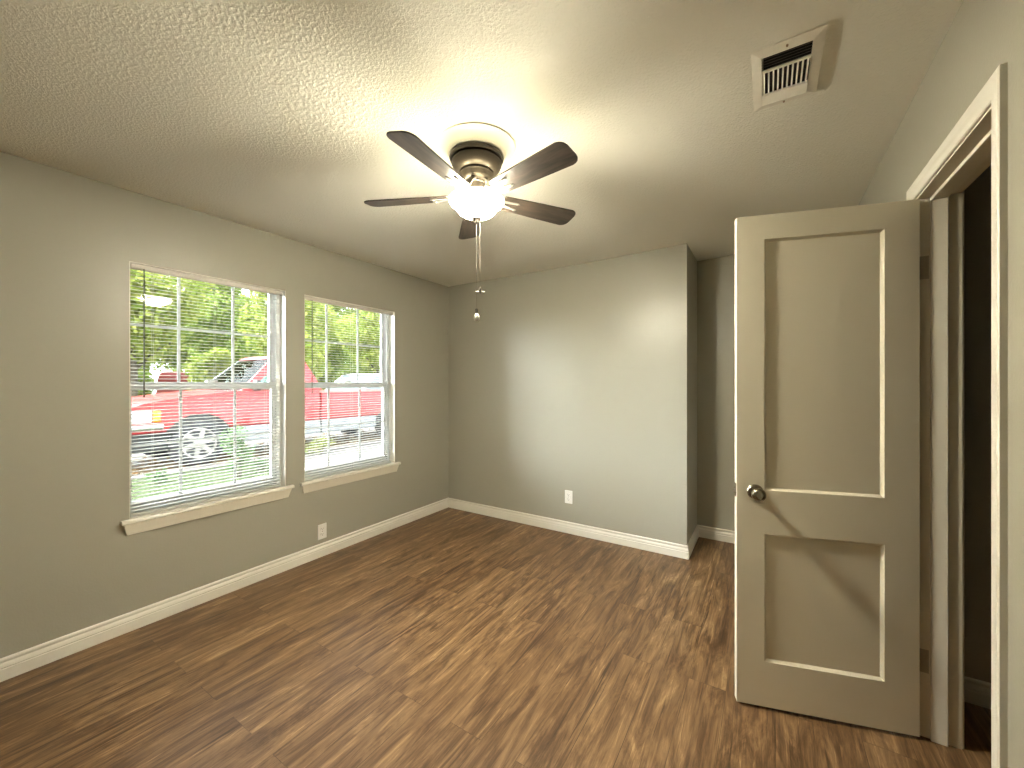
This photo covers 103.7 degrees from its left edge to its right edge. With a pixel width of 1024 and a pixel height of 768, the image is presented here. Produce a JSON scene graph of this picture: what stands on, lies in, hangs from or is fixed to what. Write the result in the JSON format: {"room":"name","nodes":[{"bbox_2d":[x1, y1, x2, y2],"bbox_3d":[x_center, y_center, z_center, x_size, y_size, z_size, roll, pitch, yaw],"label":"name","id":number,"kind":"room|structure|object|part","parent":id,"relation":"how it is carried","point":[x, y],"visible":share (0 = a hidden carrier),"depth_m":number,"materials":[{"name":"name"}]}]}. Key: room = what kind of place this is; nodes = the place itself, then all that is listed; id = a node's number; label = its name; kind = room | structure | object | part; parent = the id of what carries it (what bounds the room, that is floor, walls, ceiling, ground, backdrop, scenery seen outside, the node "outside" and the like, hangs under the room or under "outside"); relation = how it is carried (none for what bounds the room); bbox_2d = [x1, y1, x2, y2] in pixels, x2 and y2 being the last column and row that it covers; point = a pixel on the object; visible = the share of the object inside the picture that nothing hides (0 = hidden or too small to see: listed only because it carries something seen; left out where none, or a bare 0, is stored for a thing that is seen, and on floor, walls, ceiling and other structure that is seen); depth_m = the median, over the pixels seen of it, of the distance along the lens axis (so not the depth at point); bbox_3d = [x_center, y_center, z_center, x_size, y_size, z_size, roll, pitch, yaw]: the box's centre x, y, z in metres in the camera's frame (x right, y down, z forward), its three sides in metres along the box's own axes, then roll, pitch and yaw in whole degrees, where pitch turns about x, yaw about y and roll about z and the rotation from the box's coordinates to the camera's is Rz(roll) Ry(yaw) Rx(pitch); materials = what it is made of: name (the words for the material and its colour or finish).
{"room":"empty bedroom","nodes":[
{"label":"empty bedroom","id":0,"kind":"room"},
{"bbox_2d":[0,151,447,657],"bbox_3d":[-1.653,0.110,3.014,0.150,2.720,4.620,0,0,32],"label":"wall","id":1,"kind":"structure","parent":0,"point":[68,241],"depth_m":2.14,"materials":[{"name":"beige paint"}]},
{"bbox_2d":[120,261,294,535],"bbox_3d":[-1.905,0.058,2.583,0.177,1.536,0.927,0,0,32],"label":"window","id":2,"kind":"structure","parent":1,"relation":"in","point":[143,523],"depth_m":2.67,"materials":[{"name":"white plastic"}]},
{"bbox_3d":[-1.948,0.357,2.589,0.026,0.727,0.809,0,0,32],"label":"sash","id":3,"kind":"part","parent":2,"relation":"part of","materials":[{"name":"white plastic"}]},
{"bbox_3d":[-1.960,0.017,2.596,0.070,1.453,0.863,0,0,32],"label":"frame","id":4,"kind":"part","parent":2,"relation":"part of","materials":[{"name":"white plastic"}]},
{"bbox_2d":[130,263,282,517],"bbox_3d":[-1.877,0.042,2.555,0.045,1.400,0.820,0,0,32],"label":"window blind","id":5,"kind":"object","parent":2,"relation":"attached to","point":[139,267],"visible":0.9,"depth_m":2.49,"materials":[{"name":"beige plastic"}]},
{"bbox_3d":[-2.052,0.048,2.295,0.028,1.365,0.001,0,0,32],"label":"ladder cord","id":6,"kind":"part","parent":5,"relation":"part of","materials":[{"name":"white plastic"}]},
{"bbox_3d":[-1.888,0.733,2.554,0.024,0.018,0.806,0,0,32],"label":"rail","id":7,"kind":"part","parent":5,"relation":"part of","materials":[{"name":"white plastic"}]},
{"bbox_3d":[-1.724,0.048,2.812,0.028,1.365,0.001,0,0,32],"label":"ladder cord","id":8,"kind":"part","parent":5,"relation":"part of","materials":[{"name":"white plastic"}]},
{"bbox_3d":[-1.875,0.754,2.564,0.106,0.022,0.927,0,0,32],"label":"sill","id":9,"kind":"part","parent":2,"relation":"part of","materials":[{"name":"beige paint"}]},
{"bbox_3d":[-1.973,-0.322,2.604,0.024,0.723,0.809,0,0,32],"label":"sash","id":10,"kind":"part","parent":2,"relation":"part of","materials":[{"name":"white plastic"}]},
{"bbox_2d":[0,498,447,681],"bbox_3d":[-1.728,1.300,2.742,0.014,0.101,3.880,0,0,32],"label":"baseboard","id":11,"kind":"structure","parent":1,"relation":"attached to","point":[18,663],"depth_m":2.37,"materials":[{"name":"beige paint"}]},
{"bbox_2d":[318,523,326,539],"bbox_3d":[-1.481,1.158,3.137,0.009,0.117,0.073,0,0,32],"label":"wall outlet","id":12,"kind":"object","parent":1,"relation":"attached to","point":[322,528],"visible":1,"depth_m":3.13,"materials":[{"name":"white plastic"}]},
{"bbox_2d":[300,295,400,492],"bbox_3d":[-1.373,0.058,3.423,0.177,1.536,0.952,0,0,32],"label":"window","id":13,"kind":"structure","parent":1,"relation":"in","point":[307,486],"depth_m":3.56,"materials":[{"name":"white plastic"}]},
{"bbox_3d":[-1.416,0.357,3.429,0.026,0.727,0.834,0,0,32],"label":"sash","id":14,"kind":"part","parent":13,"relation":"part of","materials":[{"name":"white plastic"}]},
{"bbox_3d":[-1.427,0.017,3.436,0.070,1.453,0.888,0,0,32],"label":"frame","id":15,"kind":"part","parent":13,"relation":"part of","materials":[{"name":"white plastic"}]},
{"bbox_2d":[305,296,392,480],"bbox_3d":[-1.344,0.042,3.395,0.045,1.400,0.844,0,0,32],"label":"window blind","id":16,"kind":"object","parent":13,"relation":"attached to","point":[307,298],"visible":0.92,"depth_m":3.33,"materials":[{"name":"beige plastic"}]},
{"bbox_3d":[-1.355,0.733,3.393,0.024,0.018,0.830,0,0,32],"label":"rail","id":17,"kind":"part","parent":16,"relation":"part of","materials":[{"name":"white plastic"}]},
{"bbox_3d":[-1.355,0.048,3.393,0.028,1.365,0.001,0,0,32],"label":"ladder cord","id":18,"kind":"part","parent":16,"relation":"part of","materials":[{"name":"white fabric"}]},
{"bbox_3d":[-1.343,0.754,3.404,0.106,0.022,0.952,0,0,32],"label":"sill","id":19,"kind":"part","parent":13,"relation":"part of","materials":[{"name":"beige paint"}]},
{"bbox_3d":[-1.440,-0.322,3.444,0.024,0.723,0.834,0,0,32],"label":"sash","id":20,"kind":"part","parent":13,"relation":"part of","materials":[{"name":"white plastic"}]},
{"bbox_2d":[0,0,962,286],"bbox_3d":[0.486,-1.140,1.657,4.955,0.180,4.460,0,0,32],"label":"ceiling","id":21,"kind":"structure","parent":0,"point":[275,117],"depth_m":1.56,"materials":[{"name":"white paint"}]},
{"bbox_2d":[364,123,577,321],"bbox_3d":[-0.161,-0.669,1.781,1.006,0.784,0.993,0,0,32],"label":"ceiling fan","id":22,"kind":"object","parent":21,"relation":"hanging from","point":[476,152],"visible":1,"depth_m":1.72,"materials":[{"name":"brown wood"}]},
{"bbox_3d":[-0.475,-0.838,1.855,0.406,0.006,0.122,0,13,8],"label":"blade","id":23,"kind":"part","parent":22,"relation":"part of","materials":[{"name":"brown wood"}]},
{"bbox_3d":[-0.299,-0.838,1.523,0.122,0.006,0.406,14,6,25],"label":"blade","id":24,"kind":"part","parent":22,"relation":"part of","materials":[{"name":"brown wood"}]},
{"bbox_3d":[-0.288,-0.866,1.821,0.166,0.078,0.054,0,13,8],"label":"blade arm","id":25,"kind":"part","parent":22,"relation":"part of","materials":[{"name":"silver metal"}]},
{"bbox_3d":[-0.210,-0.866,1.691,0.054,0.078,0.166,14,6,25],"label":"blade arm","id":26,"kind":"part","parent":22,"relation":"part of","materials":[{"name":"silver metal"}]},
{"bbox_3d":[-0.214,-0.838,2.124,0.122,0.006,0.406,-13,2,-10],"label":"blade","id":27,"kind":"part","parent":22,"relation":"part of","materials":[{"name":"brown wood"}]},
{"bbox_3d":[-0.159,-0.522,1.810,0.002,0.401,0.002,0,0,32],"label":"pull chain","id":28,"kind":"part","parent":22,"relation":"part of","materials":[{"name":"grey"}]},
{"bbox_3d":[-0.159,-0.782,1.810,0.243,0.070,0.243,0,0,32],"label":"lamp shade","id":29,"kind":"part","parent":22,"relation":"part of","materials":[{"name":"white glass"}]},
{"bbox_3d":[-0.062,-0.866,1.725,0.166,0.078,0.054,0,-13,44],"label":"blade arm","id":30,"kind":"part","parent":22,"relation":"part of","materials":[{"name":"silver metal"}]},
{"bbox_3d":[-0.048,-0.866,1.876,0.166,0.078,0.054,0,-13,-28],"label":"blade arm","id":31,"kind":"part","parent":22,"relation":"part of","materials":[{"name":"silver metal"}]},
{"bbox_3d":[0.070,-0.838,1.588,0.406,0.006,0.122,0,-13,44],"label":"blade","id":32,"kind":"part","parent":22,"relation":"part of","materials":[{"name":"brown wood"}]},
{"bbox_3d":[0.122,-0.838,1.959,0.406,0.006,0.122,0,-13,-28],"label":"blade","id":33,"kind":"part","parent":22,"relation":"part of","materials":[{"name":"brown wood"}]},
{"bbox_2d":[751,24,826,111],"bbox_3d":[0.968,-1.090,1.423,0.200,0.012,0.340,0,0,32],"label":"ceiling vent","id":34,"kind":"object","parent":21,"relation":"in","point":[791,66],"visible":1,"depth_m":1.40,"materials":[{"name":"metal"}]},
{"bbox_2d":[0,507,990,767],"bbox_3d":[0.486,1.410,1.657,4.955,0.120,4.460,0,0,32],"label":"floor","id":35,"kind":"structure","parent":0,"point":[448,637],"depth_m":1.81,"materials":[{"name":"wood"}]},
{"bbox_2d":[448,243,696,544],"bbox_3d":[0.496,0.110,4.008,2.415,2.720,0.640,0,0,32],"label":"wall","id":36,"kind":"structure","parent":0,"point":[581,379],"depth_m":3.54,"materials":[{"name":"beige paint"}]},
{"bbox_2d":[448,498,688,559],"bbox_3d":[0.327,1.300,3.727,2.430,0.101,0.014,0,0,32],"label":"baseboard","id":37,"kind":"structure","parent":36,"relation":"attached to","point":[634,541],"depth_m":3.56,"materials":[{"name":"beige paint"}]},
{"bbox_2d":[565,490,571,503],"bbox_3d":[0.509,1.025,3.616,0.073,0.117,0.009,0,0,32],"label":"wall outlet","id":38,"kind":"object","parent":36,"relation":"attached to","point":[568,494],"visible":1,"depth_m":3.61,"materials":[{"name":"white plastic"}]},
{"bbox_2d":[687,525,698,557],"bbox_3d":[1.492,1.300,3.308,0.014,0.101,0.554,0,0,32],"label":"baseboard","id":39,"kind":"structure","parent":36,"relation":"attached to","point":[695,535],"depth_m":3.27,"materials":[{"name":"beige paint"}]},
{"bbox_2d":[697,254,734,530],"bbox_3d":[2.136,0.110,3.287,1.125,2.720,0.100,0,0,32],"label":"wall","id":40,"kind":"structure","parent":0,"point":[715,276],"depth_m":3.47,"materials":[{"name":"beige paint"}]},
{"bbox_2d":[698,525,734,543],"bbox_3d":[2.054,1.300,3.271,1.005,0.101,0.014,0,0,32],"label":"baseboard","id":41,"kind":"structure","parent":40,"relation":"attached to","point":[724,535],"depth_m":3.45,"materials":[{"name":"beige paint"}]},
{"bbox_2d":[859,0,1023,767],"bbox_3d":[1.350,0.110,1.110,0.121,2.720,4.420,0,0,32],"label":"wall","id":42,"kind":"structure","parent":0,"point":[983,35],"depth_m":0.96,"materials":[{"name":"beige paint"}]},
{"bbox_2d":[733,199,919,736],"bbox_3d":[1.244,0.321,1.620,0.636,2.030,0.165,0,0,16],"label":"door","id":43,"kind":"structure","parent":42,"relation":"in","point":[826,489],"depth_m":1.60,"materials":[{"name":"beige paint"}]},
{"bbox_3d":[1.000,0.451,1.637,0.062,0.062,0.065,0,0,16],"label":"knob","id":44,"kind":"part","parent":43,"relation":"part of","materials":[{"name":"silver metal"}]},
{"bbox_2d":[920,648,928,673],"bbox_3d":[1.570,1.060,1.535,0.031,0.088,0.002,0,0,32],"label":"hinge","id":45,"kind":"object","parent":43,"relation":"attached to","point":[924,654],"depth_m":1.53,"materials":[{"name":"brown metal"}]},
{"bbox_2d":[920,256,928,279],"bbox_3d":[1.570,-0.440,1.535,0.031,0.088,0.002,0,0,32],"label":"hinge","id":46,"kind":"object","parent":43,"relation":"attached to","point":[924,260],"depth_m":1.53,"materials":[{"name":"brown metal"}]},
{"bbox_2d":[916,107,990,748],"bbox_3d":[1.437,0.315,1.247,0.123,2.070,0.667,0,0,32],"label":"trim","id":47,"kind":"structure","parent":42,"relation":"attached to","point":[941,199],"depth_m":1.50,"materials":[{"name":"beige paint"}]},
{"bbox_2d":[906,62,1007,767],"bbox_3d":[1.379,0.292,1.283,0.016,2.116,0.758,0,0,32],"label":"trim","id":48,"kind":"structure","parent":42,"relation":"attached to","point":[994,94],"depth_m":0.97,"materials":[{"name":"beige paint"}]},
{"bbox_2d":[962,174,980,748],"bbox_3d":[1.494,0.292,1.210,0.016,2.116,0.758,0,0,32],"label":"trim","id":49,"kind":"structure","parent":42,"relation":"attached to","point":[980,174],"depth_m":1.48,"materials":[{"name":"beige paint"}]},
{"bbox_2d":[964,165,990,682],"bbox_3d":[2.455,0.110,1.438,1.394,2.720,0.100,0,0,32],"label":"wall","id":50,"kind":"structure","parent":0,"point":[977,196],"depth_m":1.69,"materials":[{"name":"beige paint"}]},
{"bbox_2d":[964,676,990,708],"bbox_3d":[2.383,1.300,1.417,1.294,0.101,0.014,0,0,32],"label":"baseboard","id":51,"kind":"structure","parent":50,"relation":"attached to","point":[976,692],"depth_m":1.69,"materials":[{"name":"beige paint"}]},
{"label":"outside","id":52,"kind":"structure","parent":0,"visible":0},
{"bbox_3d":[-22.823,1.503,32.241,66.915,0.295,110.000,0,0,32],"label":"ground","id":53,"kind":"structure","parent":52,"visible":0},
{"bbox_2d":[136,348,152,376],"bbox_3d":[-21.298,-0.715,22.384,1.749,4.209,2.088,0,0,32],"label":"bush","id":54,"kind":"object","parent":53,"relation":"on","point":[147,365],"visible":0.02,"depth_m":22.73,"materials":[{"name":"green plant"}]},
{"bbox_2d":[138,370,155,395],"bbox_3d":[-15.335,0.076,15.898,1.871,2.632,1.579,0,0,-40],"label":"bush","id":55,"kind":"object","parent":53,"relation":"on","point":[147,378],"visible":0.05,"depth_m":16.22,"materials":[{"name":"green plant"}]},
{"bbox_2d":[144,466,170,484],"bbox_3d":[-4.538,1.224,5.146,0.214,0.307,0.273,0,0,32],"label":"weed","id":56,"kind":"object","parent":53,"relation":"on","point":[157,473],"visible":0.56,"depth_m":5.13,"materials":[{"name":"green plant"}]},
{"bbox_2d":[130,269,214,395],"bbox_3d":[-13.118,-2.118,13.622,5.060,7.195,4.533,0,0,25],"label":"leafy tree","id":57,"kind":"object","parent":53,"relation":"on","point":[170,332],"visible":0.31,"depth_m":13.69,"materials":[{"name":"green plant"}]},
{"bbox_2d":[156,371,188,393],"bbox_3d":[-23.619,0.295,28.133,1.800,2.120,4.490,0,0,-40],"label":"van","id":58,"kind":"object","parent":53,"relation":"on","point":[183,377],"visible":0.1,"depth_m":26.29,"materials":[{"name":"red paint"}]},
{"bbox_2d":[149,308,200,372],"bbox_3d":[-25.778,-2.267,30.634,4.544,7.318,4.780,0,0,-4],"label":"bush","id":59,"kind":"object","parent":53,"relation":"on","point":[184,355],"visible":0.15,"depth_m":29.86,"materials":[{"name":"green plant"}]},
{"bbox_2d":[163,364,187,371],"bbox_3d":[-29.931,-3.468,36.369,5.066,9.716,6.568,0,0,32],"label":"bush","id":60,"kind":"object","parent":53,"relation":"on","point":[170,369],"visible":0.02,"depth_m":36.47,"materials":[{"name":"green plant"}]},
{"bbox_2d":[132,461,269,500],"bbox_3d":[-4.216,1.306,4.819,2.110,0.100,3.349,0,0,32],"label":"grass","id":61,"kind":"structure","parent":53,"relation":"on","point":[193,474],"depth_m":5.33,"materials":[{"name":"green plant"}]},
{"bbox_2d":[182,347,235,381],"bbox_3d":[-13.878,-0.167,18.703,1.734,3.118,2.244,0,0,32],"label":"bush","id":62,"kind":"object","parent":53,"relation":"on","point":[223,362],"visible":0.41,"depth_m":18.36,"materials":[{"name":"green plant"}]},
{"bbox_2d":[172,281,258,363],"bbox_3d":[-16.040,-2.432,21.883,4.746,7.809,4.001,0,0,9],"label":"leafy tree","id":63,"kind":"object","parent":53,"relation":"on","point":[244,352],"visible":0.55,"depth_m":21.38,"materials":[{"name":"green plant"}]},
{"bbox_2d":[187,291,265,380],"bbox_3d":[-19.908,-2.526,28.484,4.863,8.001,4.100,0,0,-36],"label":"leafy tree","id":64,"kind":"object","parent":53,"relation":"on","point":[243,295],"visible":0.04,"depth_m":27.89,"materials":[{"name":"green plant"}]},
{"bbox_2d":[219,425,254,478],"bbox_3d":[-3.720,0.951,5.473,0.372,0.851,0.428,0,0,32],"label":"leafy shrub","id":65,"kind":"object","parent":53,"relation":"on","point":[240,430],"visible":0.52,"depth_m":5.42,"materials":[{"name":"green plant"}]},
{"bbox_2d":[249,458,267,472],"bbox_3d":[-3.719,1.238,5.925,0.281,0.280,0.218,0,0,5],"label":"weed","id":66,"kind":"object","parent":53,"relation":"on","point":[257,458],"visible":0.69,"depth_m":5.90,"materials":[{"name":"green plant"}]},
{"bbox_2d":[237,290,343,378],"bbox_3d":[-9.724,-1.997,18.300,4.375,6.944,4.884,0,0,18],"label":"leafy tree","id":67,"kind":"object","parent":53,"relation":"on","point":[256,345],"visible":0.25,"depth_m":17.39,"materials":[{"name":"green plant"}]},
{"bbox_2d":[309,355,335,390],"bbox_3d":[-11.118,-0.193,22.552,2.298,3.169,1.720,0,0,-10],"label":"bush","id":68,"kind":"object","parent":53,"relation":"on","point":[331,370],"visible":0.12,"depth_m":22.61,"materials":[{"name":"green plant"}]},
{"bbox_2d":[317,304,361,381],"bbox_3d":[-11.895,-2.760,26.259,4.346,8.482,5.155,0,0,1],"label":"leafy tree","id":69,"kind":"object","parent":53,"relation":"on","point":[337,362],"visible":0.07,"depth_m":26.71,"materials":[{"name":"green plant"}]},
{"bbox_2d":[336,359,362,379],"bbox_3d":[-9.939,-0.022,25.220,2.027,2.827,1.871,0,0,32],"label":"bush","id":70,"kind":"object","parent":53,"relation":"on","point":[345,367],"visible":0.12,"depth_m":24.77,"materials":[{"name":"green plant"}]},
{"bbox_2d":[343,308,363,369],"bbox_3d":[-13.349,-2.713,36.695,4.297,8.386,5.097,0,0,40],"label":"leafy tree","id":71,"kind":"object","parent":53,"relation":"on","point":[347,361],"visible":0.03,"depth_m":35.95,"materials":[{"name":"green plant"}]},
{"bbox_2d":[333,310,379,372],"bbox_3d":[-7.818,-1.875,23.252,4.708,6.694,4.217,0,0,10],"label":"leafy tree","id":72,"kind":"object","parent":53,"relation":"on","point":[376,365],"visible":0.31,"depth_m":22.11,"materials":[{"name":"green plant"}]},
{"bbox_2d":[344,311,379,372],"bbox_3d":[-10.311,-2.620,31.205,4.980,8.194,4.198,0,0,-6],"label":"leafy tree","id":73,"kind":"object","parent":53,"relation":"on","point":[362,311],"visible":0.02,"depth_m":30.17,"materials":[{"name":"green plant"}]},
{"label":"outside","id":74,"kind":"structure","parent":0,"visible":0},
{"bbox_2d":[132,427,377,466],"bbox_3d":[-6.687,1.383,11.347,6.550,0.135,40.000,0,0,32],"label":"ground","id":75,"kind":"structure","parent":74,"point":[366,429],"depth_m":8.88,"materials":[{"name":"concrete"}]},
{"bbox_2d":[132,356,381,465],"bbox_3d":[-4.587,0.390,8.451,2.080,1.850,6.040,0,0,32],"label":"pickup truck","id":76,"kind":"object","parent":75,"relation":"on","point":[250,364],"visible":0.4,"depth_m":6.70,"materials":[{"name":"red painted metal"},{"name":"glass"},{"name":"rubber"}]},
{"bbox_2d":[253,380,260,390],"bbox_3d":[-4.420,0.040,6.949,0.189,0.180,0.080,0,0,32],"label":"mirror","id":77,"kind":"object","parent":76,"relation":"attached to","point":[253,380],"depth_m":6.90,"materials":[{"name":"plastic"}]},
{"bbox_3d":[-4.269,0.861,7.391,0.112,0.259,1.530,0,0,32],"label":"trim","id":78,"kind":"part","parent":76,"relation":"part of","materials":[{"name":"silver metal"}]},
{"bbox_3d":[-4.226,0.425,7.370,0.004,0.550,1.080,0,0,32],"label":"cab door","id":79,"kind":"part","parent":76,"relation":"part of","materials":[{"name":"red metal"}]},
{"bbox_3d":[-3.490,0.861,8.620,0.112,0.259,1.320,0,0,32],"label":"trim","id":80,"kind":"part","parent":76,"relation":"part of","materials":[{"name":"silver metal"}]},
{"bbox_2d":[325,373,381,389],"bbox_3d":[-5.257,0.485,14.668,1.800,1.660,4.460,0,0,24],"label":"car","id":81,"kind":"object","parent":75,"relation":"on","point":[374,376],"visible":0.02,"depth_m":14.05,"materials":[{"name":"grey paint"}]},
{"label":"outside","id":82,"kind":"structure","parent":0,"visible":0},
{"bbox_2d":[132,435,381,475],"bbox_3d":[-3.449,1.386,9.293,1.120,0.128,40.000,0,0,32],"label":"ground","id":83,"kind":"structure","parent":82,"point":[371,435],"depth_m":6.86,"materials":[{"name":"soil"}]},
{"bbox_2d":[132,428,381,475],"bbox_3d":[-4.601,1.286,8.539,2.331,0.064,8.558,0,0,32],"label":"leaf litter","id":84,"kind":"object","parent":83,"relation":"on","point":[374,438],"visible":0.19,"depth_m":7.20,"materials":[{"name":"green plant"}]},
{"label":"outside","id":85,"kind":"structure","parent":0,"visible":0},
{"bbox_2d":[132,440,381,480],"bbox_3d":[-2.900,1.363,8.945,0.180,0.175,40.000,0,0,32],"label":"ground","id":86,"kind":"structure","parent":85,"point":[370,443],"depth_m":6.70,"materials":[{"name":"concrete"}]},
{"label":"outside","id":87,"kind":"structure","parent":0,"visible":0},
{"bbox_2d":[267,444,381,468],"bbox_3d":[-0.497,1.385,10.559,2.150,0.130,10.700,0,0,32],"label":"ground","id":88,"kind":"structure","parent":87,"point":[377,444],"depth_m":7.32,"materials":[{"name":"concrete"}]},
{"bbox_2d":[305,435,334,454],"bbox_3d":[-3.572,1.144,7.435,0.483,0.399,0.572,0,0,32],"label":"leafy shrub","id":89,"kind":"object","parent":88,"relation":"on","point":[323,439],"visible":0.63,"depth_m":7.39,"materials":[{"name":"green plant"}]}
]}

